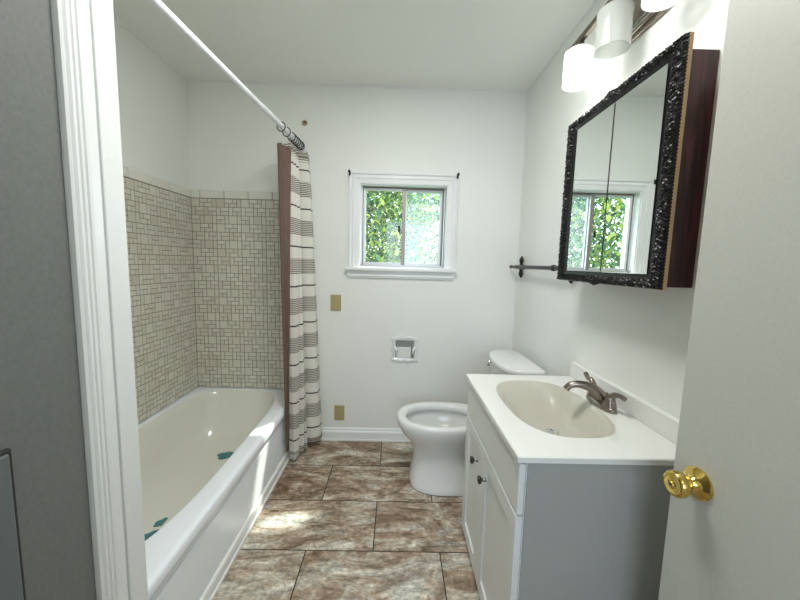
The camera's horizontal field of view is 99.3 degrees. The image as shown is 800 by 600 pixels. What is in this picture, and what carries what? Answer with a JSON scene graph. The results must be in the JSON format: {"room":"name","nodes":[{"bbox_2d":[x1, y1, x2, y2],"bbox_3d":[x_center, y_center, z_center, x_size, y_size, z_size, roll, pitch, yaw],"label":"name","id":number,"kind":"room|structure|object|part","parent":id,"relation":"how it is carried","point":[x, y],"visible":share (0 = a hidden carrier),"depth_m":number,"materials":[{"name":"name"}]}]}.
{"room":"bathroom","nodes":[
{"label":"bathroom","id":0,"kind":"room"},
{"bbox_2d":[0,0,96,599],"bbox_3d":[-0.735,0.013,0.357,0.100,2.461,1.001,1,6,-1],"label":"wall","id":1,"kind":"structure","parent":0,"point":[41,419],"depth_m":0.65,"materials":[{"name":"paint"}]},
{"bbox_2d":[0,448,25,599],"bbox_3d":[-0.698,0.757,0.464,0.014,0.960,0.374,1,6,-1],"label":"access panel","id":2,"kind":"object","parent":1,"relation":"attached to","point":[12,584],"visible":1,"depth_m":0.59,"materials":[{"name":"grey"}]},
{"bbox_2d":[50,0,127,599],"bbox_3d":[-0.682,-0.029,0.756,0.013,2.461,0.083,1,6,-1],"label":"trim","id":3,"kind":"structure","parent":1,"relation":"attached to","point":[71,27],"depth_m":0.75,"materials":[{"name":"white wood"}]},
{"bbox_2d":[89,0,147,599],"bbox_3d":[-0.734,-0.038,0.826,0.110,2.461,0.059,1,6,-1],"label":"trim","id":4,"kind":"structure","parent":1,"relation":"attached to","point":[101,11],"depth_m":0.82,"materials":[{"name":"white wood"}]},
{"bbox_2d":[147,0,306,150],"bbox_3d":[-0.656,-0.904,1.530,0.052,0.139,1.526,1,6,0],"label":"shower rod","id":5,"kind":"object","parent":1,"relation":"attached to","point":[159,5],"visible":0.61,"depth_m":1.19,"materials":[{"name":"white metal"}]},
{"bbox_2d":[277,142,290,452],"bbox_3d":[-0.687,0.036,2.035,0.037,1.859,0.146,2,6,3],"label":"curtain liner","id":6,"kind":"object","parent":5,"relation":"hanging from","point":[283,153],"visible":1,"depth_m":2.02,"materials":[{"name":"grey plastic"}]},
{"bbox_3d":[-0.654,-0.984,2.050,0.051,0.058,0.012,1,6,-1],"label":"curtain ring","id":7,"kind":"object","parent":5,"relation":"hanging from","visible":0},
{"bbox_2d":[284,143,321,460],"bbox_3d":[-0.639,0.030,2.247,0.129,1.983,0.313,5,7,26],"label":"shower curtain","id":8,"kind":"object","parent":7,"relation":"hanging from","point":[305,422],"visible":0.96,"depth_m":2.21,"materials":[{"name":"fabric"}]},
{"bbox_2d":[114,19,197,423],"bbox_3d":[-1.493,-0.141,1.604,0.149,2.461,1.524,1,6,-1],"label":"wall","id":9,"kind":"structure","parent":0,"point":[152,96],"depth_m":1.99,"materials":[{"name":"paint"}]},
{"bbox_2d":[213,441,479,599],"bbox_3d":[-0.322,1.282,0.450,2.533,0.060,4.426,1,6,-1],"label":"floor","id":10,"kind":"structure","parent":0,"point":[342,520],"depth_m":1.62,"materials":[{"name":"tile"}]},
{"bbox_2d":[138,387,289,599],"bbox_3d":[-1.083,0.905,1.720,0.735,0.378,1.517,1,6,-1],"label":"bathtub","id":11,"kind":"object","parent":10,"relation":"on","point":[211,505],"visible":0.69,"depth_m":1.79,"materials":[{"name":"white ceramic"}]},
{"bbox_2d":[144,529,159,540],"bbox_3d":[-1.139,1.062,1.510,0.092,0.002,0.110,1,6,-1],"label":"decal","id":12,"kind":"object","parent":11,"relation":"in","point":[150,534],"visible":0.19,"depth_m":1.53,"materials":[{"name":"teal plastic"}]},
{"bbox_2d":[153,517,167,526],"bbox_3d":[-1.134,1.052,1.610,0.041,0.002,0.060,1,6,-1],"label":"decal","id":13,"kind":"object","parent":11,"relation":"in","point":[159,522],"visible":1,"depth_m":1.61,"materials":[{"name":"teal plastic"}]},
{"bbox_2d":[217,451,233,458],"bbox_3d":[-1.090,0.988,2.173,0.142,0.002,0.076,-1,7,-25],"label":"decal","id":14,"kind":"object","parent":11,"relation":"in","point":[224,455],"visible":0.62,"depth_m":2.16,"materials":[{"name":"teal plastic"}]},
{"bbox_2d":[397,349,544,496],"bbox_3d":[0.367,0.717,2.054,0.771,0.755,0.480,1,6,-1],"label":"toilet","id":15,"kind":"object","parent":10,"relation":"on","point":[436,431],"visible":0.64,"depth_m":1.94,"materials":[{"name":"white ceramic"}]},
{"bbox_3d":[0.275,0.889,2.072,0.596,0.404,0.396,1,6,-1],"label":"bowl","id":16,"kind":"part","parent":15,"relation":"part of","materials":[{"name":"white ceramic"}]},
{"bbox_3d":[0.660,0.542,2.038,0.195,0.322,0.452,1,6,-1],"label":"tank","id":17,"kind":"part","parent":15,"relation":"part of","materials":[{"name":"white ceramic"}]},
{"bbox_3d":[0.654,0.365,2.019,0.215,0.033,0.480,1,6,-1],"label":"tank lid","id":18,"kind":"part","parent":15,"relation":"part of","materials":[{"name":"white ceramic"}]},
{"bbox_2d":[462,383,673,599],"bbox_3d":[0.542,0.792,1.286,0.526,0.778,0.662,1,6,-1],"label":"vanity cabinet","id":19,"kind":"object","parent":10,"relation":"on","point":[532,531],"visible":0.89,"depth_m":0.95,"materials":[{"name":"laminate"}]},
{"bbox_3d":[0.315,0.821,1.469,0.018,0.560,0.292,1,6,-1],"label":"door","id":20,"kind":"part","parent":19,"relation":"part of","materials":[{"name":"white wood"}]},
{"bbox_3d":[0.297,0.643,1.368,0.030,0.031,0.031,1,6,-1],"label":"knob","id":21,"kind":"part","parent":19,"relation":"part of","materials":[{"name":"grey metal"}]},
{"bbox_3d":[0.298,0.657,1.242,0.030,0.031,0.031,1,6,-1],"label":"knob","id":22,"kind":"part","parent":19,"relation":"part of","materials":[{"name":"grey metal"}]},
{"bbox_3d":[0.327,0.482,1.251,0.018,0.148,0.654,1,6,-1],"label":"false drawer","id":23,"kind":"part","parent":19,"relation":"part of","materials":[{"name":"white wood"}]},
{"bbox_3d":[0.319,0.856,1.142,0.018,0.560,0.358,1,6,-1],"label":"door","id":24,"kind":"part","parent":19,"relation":"part of","materials":[{"name":"white wood"}]},
{"bbox_3d":[0.329,0.787,1.284,0.004,0.778,0.662,1,6,-1],"label":"frame","id":25,"kind":"part","parent":19,"relation":"part of","materials":[{"name":"white wood"}]},
{"bbox_2d":[466,362,678,465],"bbox_3d":[0.563,0.406,1.245,0.507,0.180,0.682,1,6,-1],"label":"countertop","id":26,"kind":"structure","parent":19,"relation":"on","point":[540,421],"depth_m":1.13,"materials":[{"name":"white stone"}]},
{"bbox_2d":[563,372,626,413],"bbox_3d":[0.724,0.341,1.236,0.153,0.096,0.197,-2,7,-32],"label":"faucet","id":27,"kind":"object","parent":26,"relation":"on","point":[605,401],"visible":1,"depth_m":1.24,"materials":[{"name":"silver metal"}]},
{"bbox_3d":[0.691,0.340,1.260,0.161,0.082,0.047,2,6,9],"label":"spout","id":28,"kind":"part","parent":27,"relation":"part of","materials":[{"name":"silver metal"}]},
{"bbox_3d":[0.741,0.327,1.317,0.046,0.084,0.078,1,6,-1],"label":"handle","id":29,"kind":"part","parent":27,"relation":"part of","materials":[{"name":"silver metal"}]},
{"bbox_3d":[0.742,0.351,1.182,0.046,0.065,0.082,1,6,-1],"label":"handle","id":30,"kind":"part","parent":27,"relation":"part of","materials":[{"name":"silver metal"}]},
{"bbox_2d":[113,0,594,89],"bbox_3d":[-0.257,-1.224,0.180,2.533,0.060,4.426,1,6,-1],"label":"ceiling","id":31,"kind":"structure","parent":0,"point":[471,44],"depth_m":1.77,"materials":[{"name":"white paint"}]},
{"bbox_2d":[186,81,526,428],"bbox_3d":[-0.309,-0.200,2.441,2.533,2.461,0.149,1,6,-1],"label":"wall","id":32,"kind":"structure","parent":0,"point":[456,323],"depth_m":2.35,"materials":[{"name":"paint"}]},
{"bbox_2d":[331,295,340,310],"bbox_3d":[-0.452,0.020,2.394,0.074,0.114,0.008,1,6,-1],"label":"wall plate","id":33,"kind":"object","parent":32,"relation":"attached to","point":[335,299],"visible":1,"depth_m":2.39,"materials":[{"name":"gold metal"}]},
{"bbox_2d":[334,405,343,419],"bbox_3d":[-0.443,0.823,2.481,0.074,0.114,0.008,1,6,-1],"label":"wall plate","id":34,"kind":"object","parent":32,"relation":"attached to","point":[338,409],"visible":1,"depth_m":2.48,"materials":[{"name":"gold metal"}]},
{"bbox_2d":[114,0,597,348],"bbox_3d":[-0.296,-0.110,1.135,2.253,2.361,2.486,1,6,-1],"label":"trim","id":35,"kind":"structure","parent":32,"relation":"attached to","point":[595,1],"depth_m":2.24,"materials":[{"name":"white wood"}]},
{"bbox_2d":[318,427,410,441],"bbox_3d":[0.036,0.994,2.496,1.502,0.093,0.022,1,6,-1],"label":"baseboard","id":36,"kind":"structure","parent":32,"relation":"attached to","point":[328,433],"depth_m":2.49,"materials":[{"name":"white wood"}]},
{"bbox_2d":[345,172,459,279],"bbox_3d":[0.011,-0.507,2.393,0.770,0.708,0.185,1,6,-1],"label":"window","id":37,"kind":"structure","parent":32,"relation":"in","point":[447,186],"depth_m":2.35,"materials":[{"name":"white wood"}]},
{"bbox_3d":[-0.112,-0.515,2.405,0.295,0.531,0.018,1,6,-1],"label":"sash","id":38,"kind":"part","parent":37,"relation":"part of","materials":[{"name":"glass"}]},
{"bbox_3d":[0.004,-0.210,2.365,0.770,0.023,0.065,1,6,-1],"label":"sill","id":39,"kind":"part","parent":37,"relation":"part of","materials":[{"name":"white wood"}]},
{"bbox_3d":[0.021,-0.509,2.392,0.586,0.549,0.008,1,6,-1],"label":"frame","id":40,"kind":"part","parent":37,"relation":"part of","materials":[{"name":"silver metal"}]},
{"bbox_3d":[0.160,-0.511,2.430,0.273,0.531,0.018,1,6,-1],"label":"sash","id":41,"kind":"part","parent":37,"relation":"part of","materials":[{"name":"silver metal"}]},
{"bbox_2d":[391,336,417,362],"bbox_3d":[0.033,0.354,2.417,0.192,0.193,0.044,1,6,-1],"label":"toilet paper holder","id":42,"kind":"object","parent":32,"relation":"attached to","point":[405,349],"visible":1,"depth_m":2.43,"materials":[{"name":"white ceramic"}]},
{"bbox_2d":[512,0,728,418],"bbox_3d":[0.908,0.065,0.260,0.140,2.461,4.286,1,6,-1],"label":"wall","id":43,"kind":"structure","parent":0,"point":[636,339],"depth_m":1.47,"materials":[{"name":"paint"}]},
{"bbox_2d":[509,256,572,283],"bbox_3d":[0.787,-0.186,1.948,0.073,0.141,0.799,1,6,-1],"label":"towel bar","id":44,"kind":"object","parent":43,"relation":"attached to","point":[520,266],"visible":0.7,"depth_m":2.01,"materials":[{"name":"black metal"}]},
{"bbox_2d":[562,0,681,91],"bbox_3d":[0.777,-0.983,1.038,0.151,0.227,1.020,1,6,-1],"label":"vanity light","id":45,"kind":"object","parent":43,"relation":"attached to","point":[618,23],"visible":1,"depth_m":1.20,"materials":[{"name":"beige glass"}]},
{"bbox_3d":[0.753,-0.986,1.440,0.112,0.145,0.112,1,6,-1],"label":"lamp shade","id":46,"kind":"part","parent":45,"relation":"part of","materials":[{"name":"white glass"}]},
{"bbox_3d":[0.755,-0.960,1.201,0.112,0.145,0.112,1,6,-1],"label":"lamp shade","id":47,"kind":"part","parent":45,"relation":"part of","materials":[{"name":"white glass"}]},
{"bbox_3d":[0.757,-0.934,0.963,0.112,0.145,0.112,1,6,-1],"label":"lamp shade","id":48,"kind":"part","parent":45,"relation":"part of","materials":[{"name":"white glass"}]},
{"bbox_2d":[570,362,678,444],"bbox_3d":[0.806,0.356,1.242,0.023,0.068,0.682,1,6,-1],"label":"backsplash","id":49,"kind":"structure","parent":43,"relation":"attached to","point":[662,422],"depth_m":1.13,"materials":[{"name":"white stone"}]},
{"bbox_2d":[556,32,719,289],"bbox_3d":[0.761,-0.375,1.165,0.150,0.656,0.584,1,6,-1],"label":"upper cabinet","id":50,"kind":"object","parent":43,"relation":"attached to","point":[636,161],"visible":1,"depth_m":0.98,"materials":[{"name":"brown wood"}]},
{"bbox_3d":[0.698,-0.384,1.260,0.001,0.555,0.230,1,6,-1],"label":"mirror door","id":51,"kind":"part","parent":50,"relation":"part of","materials":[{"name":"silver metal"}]},
{"bbox_3d":[0.700,-0.360,1.034,0.001,0.555,0.216,1,6,-1],"label":"mirror door","id":52,"kind":"part","parent":50,"relation":"part of","materials":[{"name":"silver metal"}]},
{"bbox_2d":[658,0,799,599],"bbox_3d":[0.645,0.251,0.411,0.100,2.023,0.713,1,6,-5],"label":"door","id":53,"kind":"structure","parent":43,"relation":"in","point":[733,529],"depth_m":0.63,"materials":[{"name":"paint"}]},
{"bbox_3d":[0.591,0.388,0.717,0.044,0.054,0.054,1,6,-1],"label":"knob","id":54,"kind":"part","parent":53,"relation":"part of","materials":[{"name":"gold metal"}]},
{"label":"outside","id":55,"kind":"structure","parent":0,"visible":0},
{"bbox_3d":[-0.133,1.252,8.450,18.000,0.100,11.464,1,6,-1],"label":"ground","id":56,"kind":"structure","parent":55,"visible":0},
{"bbox_2d":[365,191,439,262],"bbox_3d":[-0.791,-0.697,5.157,3.108,4.456,2.500,1,6,-5],"label":"tree","id":57,"kind":"object","parent":56,"relation":"on","point":[392,254],"visible":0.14,"depth_m":4.70,"materials":[{"name":"green plant"}]},
{"bbox_2d":[366,193,439,262],"bbox_3d":[0.481,-1.702,9.177,3.508,5.661,2.830,1,6,-1],"label":"tree","id":58,"kind":"object","parent":56,"relation":"on","point":[433,242],"visible":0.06,"depth_m":8.86,"materials":[{"name":"plant"}]}
]}

